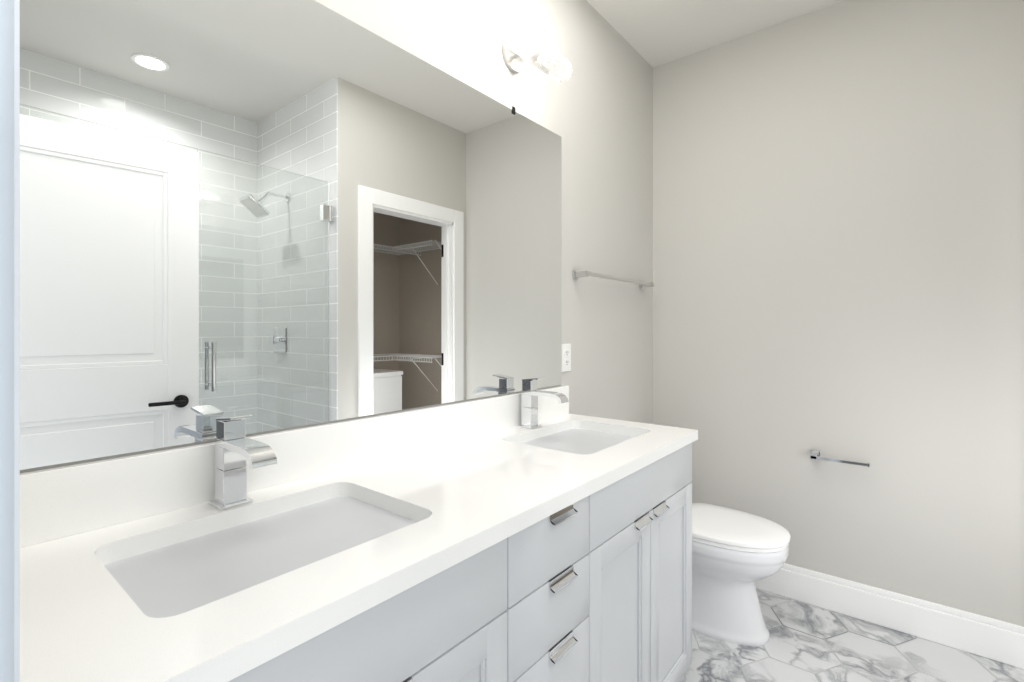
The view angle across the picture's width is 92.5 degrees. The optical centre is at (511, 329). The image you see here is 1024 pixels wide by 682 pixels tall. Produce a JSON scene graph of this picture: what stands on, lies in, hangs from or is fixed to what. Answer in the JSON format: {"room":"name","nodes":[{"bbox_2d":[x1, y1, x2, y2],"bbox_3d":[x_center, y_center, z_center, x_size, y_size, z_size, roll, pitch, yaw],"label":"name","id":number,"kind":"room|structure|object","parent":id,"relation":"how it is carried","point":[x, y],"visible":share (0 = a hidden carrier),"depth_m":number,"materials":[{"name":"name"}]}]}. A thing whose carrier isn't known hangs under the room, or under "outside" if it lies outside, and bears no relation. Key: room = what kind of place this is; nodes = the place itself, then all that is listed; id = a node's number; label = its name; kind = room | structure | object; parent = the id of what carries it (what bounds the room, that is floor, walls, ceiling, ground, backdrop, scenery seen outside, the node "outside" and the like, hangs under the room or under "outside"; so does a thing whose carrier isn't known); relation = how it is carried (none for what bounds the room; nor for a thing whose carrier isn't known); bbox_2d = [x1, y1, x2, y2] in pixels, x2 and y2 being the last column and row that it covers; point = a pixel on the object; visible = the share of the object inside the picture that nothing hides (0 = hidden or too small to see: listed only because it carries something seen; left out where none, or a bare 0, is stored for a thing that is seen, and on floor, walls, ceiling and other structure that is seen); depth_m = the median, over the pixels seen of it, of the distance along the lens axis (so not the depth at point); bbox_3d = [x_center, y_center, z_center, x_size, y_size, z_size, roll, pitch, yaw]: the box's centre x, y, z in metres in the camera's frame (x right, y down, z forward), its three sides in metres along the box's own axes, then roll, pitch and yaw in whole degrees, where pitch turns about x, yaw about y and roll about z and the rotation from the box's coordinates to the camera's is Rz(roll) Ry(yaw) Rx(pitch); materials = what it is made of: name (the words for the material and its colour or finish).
{"room":"bathroom","nodes":[
{"label":"bathroom","id":0,"kind":"room"},
{"bbox_2d":[20,385,568,544],"bbox_3d":[-0.305,0.291,1.389,0.020,0.116,1.698,0,0,39],"label":"backsplash","id":1,"kind":"structure","parent":0,"relation":"attached to","point":[58,501],"depth_m":0.98,"materials":[{"name":"white stone"}]},
{"bbox_2d":[20,0,652,472],"bbox_3d":[-0.080,-0.103,1.772,0.130,2.740,3.250,0,0,39],"label":"wall","id":2,"kind":"structure","parent":0,"point":[272,214],"depth_m":1.19,"materials":[{"name":"grey paint"}]},
{"bbox_2d":[481,5,571,82],"bbox_3d":[0.051,-0.995,1.743,0.129,0.112,0.460,0,0,39],"label":"sconce","id":3,"kind":"object","parent":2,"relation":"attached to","point":[520,42],"visible":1,"depth_m":1.70,"materials":[{"name":"white glass"}]},
{"bbox_2d":[561,344,570,371],"bbox_3d":[0.229,0.117,2.059,0.008,0.116,0.070,0,0,39],"label":"electrical outlet","id":4,"kind":"object","parent":2,"relation":"attached to","point":[565,357],"visible":1,"depth_m":2.05,"materials":[{"name":"white plastic"}]},
{"bbox_2d":[573,270,653,288],"bbox_3d":[0.510,-0.238,2.356,0.070,0.038,0.708,0,0,39],"label":"towel rail","id":5,"kind":"object","parent":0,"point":[587,273],"visible":1,"depth_m":2.22,"materials":[{"name":"silver metal"}]},
{"bbox_2d":[587,0,843,67],"bbox_3d":[0.931,-1.523,0.951,2.735,0.100,3.250,0,0,39],"label":"ceiling","id":6,"kind":"structure","parent":0,"point":[654,33],"depth_m":2.33,"materials":[{"name":"white paint"}]},
{"bbox_2d":[653,0,1023,626],"bbox_3d":[1.442,-0.103,2.307,1.580,2.740,0.120,0,0,39],"label":"wall","id":7,"kind":"structure","parent":0,"point":[838,230],"depth_m":2.16,"materials":[{"name":"grey paint"}]},
{"bbox_2d":[810,449,869,466],"bbox_3d":[1.452,0.577,2.180,0.228,0.044,0.064,0,0,39],"label":"toilet paper holder","id":8,"kind":"object","parent":7,"relation":"attached to","point":[815,455],"visible":1,"depth_m":2.18,"materials":[{"name":"silver metal"}]},
{"bbox_2d":[756,563,1023,668],"bbox_3d":[1.353,1.190,2.276,1.478,0.155,0.038,0,0,39],"label":"baseboard","id":9,"kind":"structure","parent":7,"relation":"attached to","point":[988,637],"depth_m":2.02,"materials":[{"name":"white paint"}]},
{"bbox_2d":[680,588,1023,681],"bbox_3d":[0.873,1.317,0.919,2.980,0.100,3.484,0,0,39],"label":"floor","id":10,"kind":"structure","parent":0,"point":[806,642],"depth_m":1.90,"materials":[{"name":"white tile"}]},
{"bbox_2d":[200,437,697,681],"bbox_3d":[-0.103,0.824,1.219,0.548,0.885,1.688,0,0,39],"label":"bathroom vanity","id":11,"kind":"object","parent":10,"relation":"on","point":[530,532],"depth_m":1.03,"materials":[{"name":"grey paint"}]},
{"bbox_2d":[20,413,697,681],"bbox_3d":[-0.100,0.365,1.223,0.548,0.033,1.698,0,0,39],"label":"countertop","id":12,"kind":"structure","parent":11,"relation":"on","point":[86,615],"depth_m":0.77,"materials":[{"name":"white stone"}]},
{"bbox_2d":[208,415,279,508],"bbox_3d":[-0.520,0.259,0.951,0.181,0.180,0.062,0,0,39],"label":"faucet","id":13,"kind":"object","parent":12,"relation":"on","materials":[{"name":"silver metal"}]},
{"bbox_2d":[120,493,403,608],"bbox_3d":[-0.407,0.440,0.859,0.337,0.140,0.467,0,0,39],"label":"sink","id":14,"kind":"object","parent":12,"relation":"in","point":[191,565],"depth_m":0.87,"materials":[{"name":"white ceramic"}]},
{"bbox_2d":[520,377,567,428],"bbox_3d":[0.110,0.259,1.727,0.181,0.180,0.062,0,0,39],"label":"faucet","id":15,"kind":"object","parent":12,"relation":"on","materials":[{"name":"silver metal"}]},
{"bbox_2d":[524,425,627,452],"bbox_3d":[0.224,0.440,1.635,0.337,0.140,0.467,0,0,39],"label":"sink","id":16,"kind":"object","parent":12,"relation":"in","point":[582,437],"depth_m":1.74,"materials":[{"name":"white ceramic"}]},
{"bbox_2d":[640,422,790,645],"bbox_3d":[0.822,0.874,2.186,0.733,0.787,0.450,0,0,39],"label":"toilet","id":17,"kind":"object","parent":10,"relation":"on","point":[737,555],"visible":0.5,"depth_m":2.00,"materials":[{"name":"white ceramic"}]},
{"bbox_3d":[-0.276,-0.103,0.192,1.580,2.740,0.120,0,0,39],"label":"wall","id":18,"kind":"structure","parent":0,"visible":0},
{"bbox_2d":[0,0,19,681],"bbox_3d":[-0.109,0.212,0.064,0.880,2.110,0.141,0,0,39],"label":"door frame","id":19,"kind":"structure","parent":18,"relation":"attached to","point":[9,340],"depth_m":0.35,"materials":[{"name":"white paint"}]}
]}

